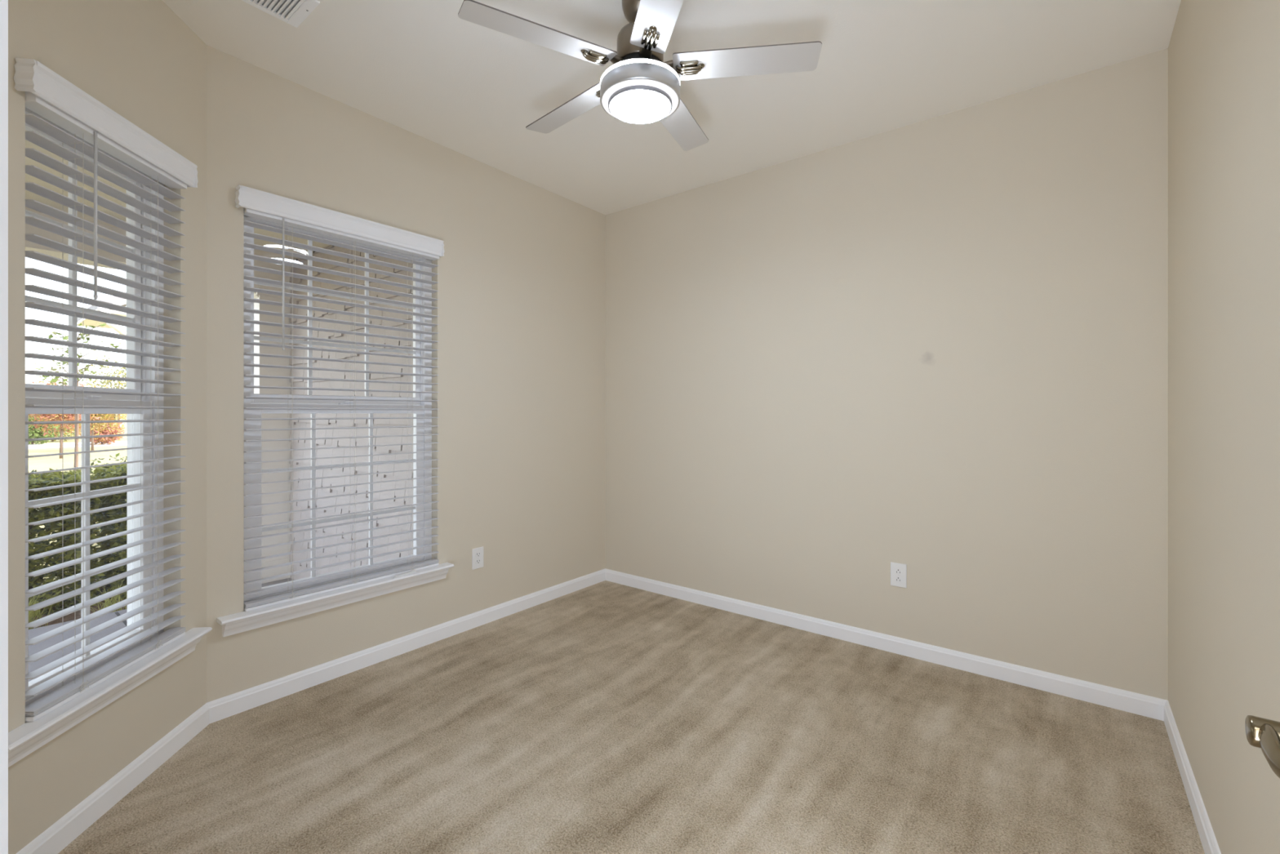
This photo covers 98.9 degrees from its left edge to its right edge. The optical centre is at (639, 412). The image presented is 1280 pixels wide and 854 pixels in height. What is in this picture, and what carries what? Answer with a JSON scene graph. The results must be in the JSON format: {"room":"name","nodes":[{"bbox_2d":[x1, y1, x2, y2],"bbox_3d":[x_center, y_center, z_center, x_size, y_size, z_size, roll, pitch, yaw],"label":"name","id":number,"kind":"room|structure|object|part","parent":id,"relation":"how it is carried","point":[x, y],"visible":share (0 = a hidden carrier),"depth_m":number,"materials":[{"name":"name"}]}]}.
{"room":"empty bedroom","nodes":[
{"label":"empty bedroom","id":0,"kind":"room"},
{"bbox_2d":[28,426,127,579],"bbox_3d":[-43.390,1.690,27.589,87.650,0.200,130.000,0,0,38],"label":"ground","id":1,"kind":"structure","parent":0,"point":[43,463],"depth_m":19.35,"materials":[{"name":"beige concrete"}]},
{"bbox_2d":[28,413,67,444],"bbox_3d":[-29.918,0.765,26.923,2.217,1.872,2.134,0,0,4],"label":"evergreen shrub","id":2,"kind":"object","parent":1,"relation":"on","point":[33,433],"visible":0.26,"depth_m":26.97,"materials":[{"name":"green plant"}]},
{"bbox_2d":[31,417,80,442],"bbox_3d":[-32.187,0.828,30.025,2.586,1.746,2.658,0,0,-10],"label":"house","id":3,"kind":"structure","parent":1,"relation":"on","point":[68,434],"depth_m":30.00,"materials":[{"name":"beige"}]},
{"bbox_2d":[28,377,103,458],"bbox_3d":[-20.056,0.194,19.001,2.238,2.833,2.172,0,0,-5],"label":"maple tree","id":4,"kind":"object","parent":1,"relation":"on","point":[46,417],"visible":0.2,"depth_m":18.84,"materials":[{"name":"orange plant"}]},
{"bbox_3d":[-19.985,0.463,19.026,1.373,2.296,1.573,0,0,-15],"label":"stem","id":5,"kind":"part","parent":4,"relation":"part of","materials":[{"name":"brown plant"}]},
{"bbox_2d":[34,322,120,471],"bbox_3d":[-8.175,0.139,7.961,0.908,2.944,1.184,0,0,-29],"label":"young tree","id":6,"kind":"object","parent":1,"relation":"on","point":[81,371],"visible":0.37,"depth_m":7.96,"materials":[{"name":"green plant"}]},
{"bbox_2d":[28,440,127,448],"bbox_3d":[-33.406,1.580,19.780,5.000,0.020,110.000,0,0,38],"label":"path","id":7,"kind":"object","parent":1,"relation":"on","point":[119,442],"depth_m":26.25,"materials":[{"name":"beige concrete"}]},
{"bbox_2d":[31,578,127,627],"bbox_3d":[-5.088,1.675,3.980,1.800,0.230,18.000,0,0,38],"label":"mulch bed","id":8,"kind":"object","parent":1,"relation":"on","point":[76,615],"depth_m":4.27,"materials":[{"name":"brown soil"}]},
{"bbox_2d":[28,578,75,629],"bbox_3d":[-4.416,1.375,3.920,0.620,0.369,0.607,0,0,38],"label":"ornamental grass","id":9,"kind":"object","parent":8,"relation":"on","point":[33,613],"depth_m":3.94,"materials":[{"name":"green plant"}]},
{"bbox_2d":[28,467,105,616],"bbox_3d":[-4.933,1.053,4.431,0.938,1.158,0.815,0,0,38],"label":"shrub","id":10,"kind":"object","parent":8,"relation":"on","point":[53,478],"visible":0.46,"depth_m":4.33,"materials":[{"name":"green plant"}]},
{"bbox_3d":[-4.903,1.193,4.441,0.465,0.806,0.566,0,0,-19],"label":"stem","id":11,"kind":"part","parent":10,"relation":"part of","materials":[{"name":"plant"}]},
{"bbox_2d":[89,579,127,612],"bbox_3d":[-4.107,1.429,4.227,0.446,0.262,0.401,0,0,38],"label":"ornamental grass","id":12,"kind":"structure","parent":8,"relation":"on","point":[108,602],"depth_m":4.23,"materials":[{"name":"green plant"}]},
{"bbox_2d":[93,461,127,600],"bbox_3d":[-4.463,1.035,5.040,0.928,1.206,0.809,0,0,38],"label":"shrub","id":13,"kind":"object","parent":8,"relation":"on","point":[117,470],"visible":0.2,"depth_m":4.61,"materials":[{"name":"green plant"}]},
{"bbox_2d":[64,382,127,450],"bbox_3d":[-23.100,0.144,22.994,2.644,2.934,2.644,0,0,43],"label":"maple tree","id":14,"kind":"object","parent":1,"relation":"on","point":[105,416],"visible":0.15,"depth_m":23.03,"materials":[{"name":"orange plant"}]},
{"bbox_3d":[-22.881,0.463,23.031,1.633,2.296,1.871,0,0,-15],"label":"stem","id":15,"kind":"part","parent":14,"relation":"part of","materials":[{"name":"brown plant"}]},
{"bbox_2d":[66,453,127,534],"bbox_3d":[-5.870,1.037,6.548,1.493,1.167,1.518,0,0,38],"label":"round shrub","id":16,"kind":"object","parent":1,"relation":"on","point":[117,454],"visible":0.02,"depth_m":6.36,"materials":[{"name":"green plant"}]},
{"bbox_2d":[78,417,124,444],"bbox_3d":[-26.560,0.981,26.990,1.728,1.523,1.743,0,0,-15],"label":"evergreen shrub","id":17,"kind":"object","parent":1,"relation":"on","point":[109,440],"visible":0.53,"depth_m":26.87,"materials":[{"name":"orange plant"}]},
{"bbox_2d":[77,292,126,335],"bbox_3d":[-6.320,-1.220,11.824,2.274,5.620,8.000,0,0,38],"label":"house wing","id":18,"kind":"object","parent":1,"relation":"on","point":[113,300],"visible":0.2,"depth_m":8.21,"materials":[{"name":"grey"}]},
{"bbox_2d":[78,355,127,424],"bbox_3d":[-31.583,-0.892,33.111,4.056,5.005,3.933,0,0,38],"label":"broadleaf tree","id":19,"kind":"object","parent":1,"relation":"on","point":[108,382],"visible":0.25,"depth_m":32.47,"materials":[{"name":"yellow plant"}]},
{"bbox_3d":[-31.237,-0.425,33.047,2.482,4.071,2.844,0,0,-15],"label":"stem","id":20,"kind":"part","parent":19,"relation":"part of","materials":[{"name":"plant"}]},
{"bbox_2d":[101,413,127,426],"bbox_3d":[-58.603,0.115,62.000,9.000,3.050,7.000,0,0,-2],"label":"house","id":21,"kind":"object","parent":1,"relation":"on","point":[126,423],"visible":0.02,"depth_m":58.90,"materials":[{"name":"beige"}]},
{"bbox_2d":[8,0,206,853],"bbox_3d":[-1.755,-0.089,1.675,0.150,2.879,1.195,0,0,-7],"label":"wall","id":22,"kind":"structure","parent":0,"point":[139,59],"depth_m":1.79,"materials":[{"name":"beige paint"}]},
{"bbox_2d":[25,107,164,706],"bbox_3d":[-1.797,-0.013,1.752,0.098,1.735,0.588,0,0,-7],"label":"window","id":23,"kind":"structure","parent":22,"relation":"in","point":[32,397],"depth_m":1.90,"materials":[{"name":"white plastic"}]},
{"bbox_3d":[-1.810,-0.442,1.751,0.032,0.800,0.510,0,0,-7],"label":"sash","id":24,"kind":"part","parent":23,"relation":"part of","materials":[{"name":"white plastic"}]},
{"bbox_3d":[-1.773,0.384,1.755,0.034,0.851,0.510,0,0,-7],"label":"sash","id":25,"kind":"part","parent":23,"relation":"part of","materials":[{"name":"white plastic"}]},
{"bbox_2d":[13,57,198,721],"bbox_3d":[-1.683,-0.051,1.761,0.083,1.771,0.644,0,0,-7],"label":"window blind","id":26,"kind":"object","parent":23,"relation":"attached to","point":[48,95],"visible":0.97,"depth_m":1.69,"materials":[{"name":"white plastic"}]},
{"bbox_3d":[-1.680,-0.003,1.624,0.055,1.653,0.009,0,0,-3],"label":"ladder cord","id":27,"kind":"part","parent":26,"relation":"part of","materials":[{"name":"white fabric"}]},
{"bbox_3d":[-1.696,0.828,1.764,0.051,0.013,0.583,0,0,-7],"label":"rail","id":28,"kind":"part","parent":26,"relation":"part of","materials":[{"name":"white plastic"}]},
{"bbox_3d":[-1.715,-0.003,1.917,0.055,1.653,0.009,0,0,-3],"label":"ladder cord","id":29,"kind":"part","parent":26,"relation":"part of","materials":[{"name":"white fabric"}]},
{"bbox_2d":[8,626,212,767],"bbox_3d":[-1.683,0.876,1.744,0.125,0.080,0.774,0,0,-7],"label":"window sill","id":30,"kind":"structure","parent":22,"relation":"attached to","point":[29,736],"depth_m":1.64,"materials":[{"name":"white paint"}]},
{"bbox_2d":[16,702,209,853],"bbox_3d":[-1.681,1.208,1.748,0.014,0.083,0.919,0,0,-7],"label":"baseboard","id":31,"kind":"structure","parent":22,"relation":"attached to","point":[59,835],"depth_m":1.75,"materials":[{"name":"white paint"}]},
{"bbox_2d":[28,577,294,681],"bbox_3d":[-3.853,1.570,1.363,3.350,0.200,7.400,0,0,38],"label":"floor","id":32,"kind":"structure","parent":0,"point":[33,633],"depth_m":3.61,"materials":[{"name":"concrete"}]},
{"bbox_2d":[114,611,127,626],"bbox_3d":[-2.942,1.474,3.315,2.320,0.012,0.018,0,0,38],"label":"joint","id":33,"kind":"object","parent":32,"relation":"on","point":[117,614],"visible":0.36,"depth_m":3.86,"materials":[{"name":"grey"}]},
{"bbox_2d":[253,284,291,583],"bbox_3d":[-3.294,0.179,4.893,0.302,2.582,0.310,0,0,38],"label":"pier","id":34,"kind":"object","parent":32,"relation":"on","point":[270,424],"visible":0.29,"depth_m":4.79,"materials":[{"name":"white"}]},
{"bbox_2d":[25,210,290,298],"bbox_3d":[-5.368,-1.173,2.249,0.312,0.365,6.930,0,0,38],"label":"beam","id":35,"kind":"structure","parent":34,"relation":"on","point":[29,246],"depth_m":3.93,"materials":[{"name":"white"}]},
{"bbox_2d":[25,139,328,262],"bbox_3d":[-4.072,-1.488,1.408,3.750,0.275,7.200,0,0,38],"label":"ceiling","id":36,"kind":"structure","parent":0,"point":[28,195],"depth_m":3.54,"materials":[{"name":"beige paint"}]},
{"bbox_2d":[288,244,413,579],"bbox_3d":[-2.064,0.074,4.183,2.575,2.888,0.214,0,0,38],"label":"wall","id":37,"kind":"structure","parent":0,"point":[295,424],"depth_m":4.17,"materials":[{"name":"grey"}]},
{"bbox_2d":[206,44,605,702],"bbox_3d":[-1.047,-0.089,3.216,0.150,2.879,2.604,0,0,38],"label":"wall","id":38,"kind":"structure","parent":0,"point":[521,380],"depth_m":3.08,"materials":[{"name":"beige paint"}]},
{"bbox_2d":[216,562,453,636],"bbox_3d":[-1.396,0.876,2.640,0.125,0.080,1.051,0,0,38],"label":"window sill","id":39,"kind":"structure","parent":38,"relation":"attached to","point":[239,622],"depth_m":2.51,"materials":[{"name":"white paint"}]},
{"bbox_2d":[391,569,417,577],"bbox_3d":[-1.211,0.830,2.820,0.024,0.010,0.136,0,0,32],"label":"strip","id":40,"kind":"object","parent":39,"relation":"on","point":[413,571],"visible":1,"depth_m":2.81,"materials":[{"name":"white plastic"}]},
{"bbox_2d":[244,215,431,601],"bbox_3d":[-1.474,-0.013,2.722,0.098,1.735,0.898,0,0,38],"label":"window","id":41,"kind":"structure","parent":38,"relation":"in","point":[248,392],"depth_m":2.65,"materials":[{"name":"white plastic"}]},
{"bbox_3d":[-1.484,-0.442,2.730,0.032,0.800,0.820,0,0,38],"label":"sash","id":42,"kind":"part","parent":41,"relation":"part of","materials":[{"name":"white plastic"}]},
{"bbox_3d":[-1.455,0.384,2.707,0.034,0.851,0.820,0,0,38],"label":"sash","id":43,"kind":"part","parent":41,"relation":"part of","materials":[{"name":"white plastic"}]},
{"bbox_2d":[234,185,444,611],"bbox_3d":[-1.390,-0.051,2.644,0.083,1.771,0.945,0,0,38],"label":"window blind","id":44,"kind":"object","parent":41,"relation":"attached to","point":[259,204],"visible":0.97,"depth_m":2.57,"materials":[{"name":"white plastic"}]},
{"bbox_3d":[-1.560,-0.003,2.448,0.055,1.653,0.009,0,0,42],"label":"ladder cord","id":45,"kind":"part","parent":44,"relation":"part of","materials":[{"name":"white fabric"}]},
{"bbox_3d":[-1.394,0.828,2.660,0.051,0.013,0.892,0,0,38],"label":"rail","id":46,"kind":"part","parent":44,"relation":"part of","materials":[{"name":"white plastic"}]},
{"bbox_3d":[-1.394,-0.003,2.661,0.055,1.653,0.009,0,0,42],"label":"ladder cord","id":47,"kind":"part","parent":44,"relation":"part of","materials":[{"name":"white fabric"}]},
{"bbox_3d":[-1.212,-0.003,2.893,0.055,1.653,0.009,0,0,42],"label":"ladder cord","id":48,"kind":"part","parent":44,"relation":"part of","materials":[{"name":"white fabric"}]},
{"bbox_2d":[207,568,605,723],"bbox_3d":[-0.996,1.208,3.148,0.014,0.083,2.409,0,0,38],"label":"baseboard","id":49,"kind":"structure","parent":38,"relation":"attached to","point":[238,702],"depth_m":2.74,"materials":[{"name":"white paint"}]},
{"bbox_2d":[471,546,483,569],"bbox_3d":[-0.950,0.853,3.211,0.009,0.122,0.078,0,0,38],"label":"wall outlet","id":50,"kind":"object","parent":38,"relation":"attached to","point":[477,553],"visible":1,"depth_m":3.20,"materials":[{"name":"white plastic"}]},
{"bbox_2d":[475,551,480,557],"bbox_3d":[-0.949,0.833,3.210,0.004,0.031,0.033,0,0,38],"label":"receptacle","id":51,"kind":"object","parent":50,"relation":"attached to","point":[477,553],"depth_m":3.21,"materials":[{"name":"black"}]},
{"bbox_2d":[475,559,480,564],"bbox_3d":[-0.949,0.874,3.210,0.004,0.031,0.033,0,0,38],"label":"receptacle","id":52,"kind":"object","parent":50,"relation":"attached to","point":[477,561],"depth_m":3.21,"materials":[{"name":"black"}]},
{"bbox_2d":[57,580,1204,853],"bbox_3d":[-0.020,1.290,1.940,3.160,0.080,3.209,0,0,38],"label":"floor","id":53,"kind":"structure","parent":0,"point":[605,717],"depth_m":1.99,"materials":[{"name":"carpet"}]},
{"bbox_2d":[162,0,1181,214],"bbox_3d":[-0.494,-1.529,1.351,3.320,0.100,4.820,0,0,38],"label":"ceiling","id":54,"kind":"structure","parent":0,"point":[471,90],"depth_m":2.36,"materials":[{"name":"white paint"}]},
{"bbox_2d":[241,0,319,27],"bbox_3d":[-1.331,-1.474,1.906,0.204,0.010,0.322,0,0,38],"label":"ceiling vent","id":55,"kind":"object","parent":54,"relation":"in","point":[293,12],"visible":1,"depth_m":1.99,"materials":[{"name":"white metal"}]},
{"bbox_2d":[457,0,822,151],"bbox_3d":[-0.018,-1.284,1.991,1.180,0.391,1.206,0,0,38],"label":"ceiling fan","id":56,"kind":"object","parent":54,"relation":"hanging from","point":[639,87],"visible":1,"depth_m":1.89,"materials":[{"name":"silver metal"}]},
{"bbox_3d":[-0.323,-1.227,1.781,0.502,0.004,0.121,0,10,-29],"label":"blade","id":57,"kind":"part","parent":56,"relation":"part of","materials":[{"name":"silver metal"}]},
{"bbox_3d":[-0.270,-1.227,2.213,0.502,0.004,0.121,0,10,43],"label":"blade","id":58,"kind":"part","parent":56,"relation":"part of","materials":[{"name":"silver metal"}]},
{"bbox_3d":[-0.101,-1.232,1.903,0.096,0.028,0.044,0,10,-29],"label":"blade arm","id":59,"kind":"part","parent":56,"relation":"part of","materials":[{"name":"silver metal"}]},
{"bbox_3d":[0.001,-1.099,1.960,0.229,0.014,0.229,0,0,38],"label":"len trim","id":60,"kind":"part","parent":56,"relation":"part of","materials":[{"name":"grey glass"}]},
{"bbox_3d":[0.024,-1.232,1.846,0.044,0.028,0.096,10,-2,-11],"label":"blade arm","id":61,"kind":"part","parent":56,"relation":"part of","materials":[{"name":"silver metal"}]},
{"bbox_3d":[0.071,-1.227,1.597,0.121,0.005,0.502,10,-2,-11],"label":"blade","id":62,"kind":"part","parent":56,"relation":"part of","materials":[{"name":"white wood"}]},
{"bbox_3d":[0.117,-1.232,1.948,0.096,0.028,0.044,0,-10,7],"label":"blade arm","id":63,"kind":"part","parent":56,"relation":"part of","materials":[{"name":"silver metal"}]},
{"bbox_3d":[0.157,-1.227,2.296,0.121,0.004,0.502,-11,-5,25],"label":"blade","id":64,"kind":"part","parent":56,"relation":"part of","materials":[{"name":"silver metal"}]},
{"bbox_3d":[0.368,-1.227,1.915,0.502,0.005,0.121,0,-10,7],"label":"blade","id":65,"kind":"part","parent":56,"relation":"part of","materials":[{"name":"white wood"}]},
{"bbox_2d":[605,48,1168,700],"bbox_3d":[0.986,-0.089,3.202,3.270,2.879,0.120,0,0,38],"label":"wall","id":66,"kind":"structure","parent":0,"point":[937,347],"depth_m":2.76,"materials":[{"name":"paint"}]},
{"bbox_2d":[605,568,1167,720],"bbox_3d":[0.937,1.208,3.156,3.050,0.083,0.014,0,0,38],"label":"baseboard","id":67,"kind":"structure","parent":66,"relation":"attached to","point":[1135,703],"depth_m":2.76,"materials":[{"name":"white paint"}]},
{"bbox_2d":[890,561,906,587],"bbox_3d":[1.342,0.843,2.842,0.078,0.122,0.009,0,0,38],"label":"wall outlet","id":68,"kind":"object","parent":66,"relation":"attached to","point":[898,571],"visible":1,"depth_m":2.84,"materials":[{"name":"white plastic"}]},
{"bbox_2d":[894,568,902,573],"bbox_3d":[1.341,0.823,2.841,0.033,0.031,0.004,0,0,38],"label":"receptacle","id":69,"kind":"object","parent":68,"relation":"attached to","point":[897,571],"depth_m":2.84,"materials":[{"name":"white plastic"}]},
{"bbox_2d":[894,576,902,582],"bbox_3d":[1.341,0.864,2.841,0.033,0.031,0.004,0,0,38],"label":"receptacle","id":70,"kind":"object","parent":68,"relation":"attached to","point":[897,579],"depth_m":2.84,"materials":[{"name":"white plastic"}]},
{"bbox_2d":[1168,0,1279,853],"bbox_3d":[0.767,-0.089,0.365,0.120,2.879,4.720,0,0,38],"label":"wall","id":71,"kind":"structure","parent":0,"point":[1224,55],"depth_m":1.44,"materials":[{"name":"beige paint"}]},
{"bbox_2d":[1164,700,1221,853],"bbox_3d":[1.195,1.208,1.021,0.014,0.083,3.059,0,0,38],"label":"baseboard","id":72,"kind":"structure","parent":71,"relation":"attached to","point":[1209,842],"depth_m":1.74,"materials":[{"name":"white paint"}]},
{"bbox_2d":[1244,715,1279,777],"bbox_3d":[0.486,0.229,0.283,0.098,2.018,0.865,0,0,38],"label":"door handle","id":73,"kind":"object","parent":71,"relation":"in","point":[1263,733],"depth_m":0.59,"materials":[{"name":"silver metal"}]},
{"bbox_3d":[-0.829,-0.089,0.589,2.689,2.879,0.115,0,0,38],"label":"wall","id":74,"kind":"structure","parent":0,"visible":0},
{"bbox_2d":[0,0,8,853],"bbox_3d":[-0.112,0.198,0.113,0.939,2.105,0.018,0,0,38],"label":"door frame","id":75,"kind":"structure","parent":74,"relation":"attached to","point":[3,3],"depth_m":0.37,"materials":[{"name":"white paint"}]}
]}

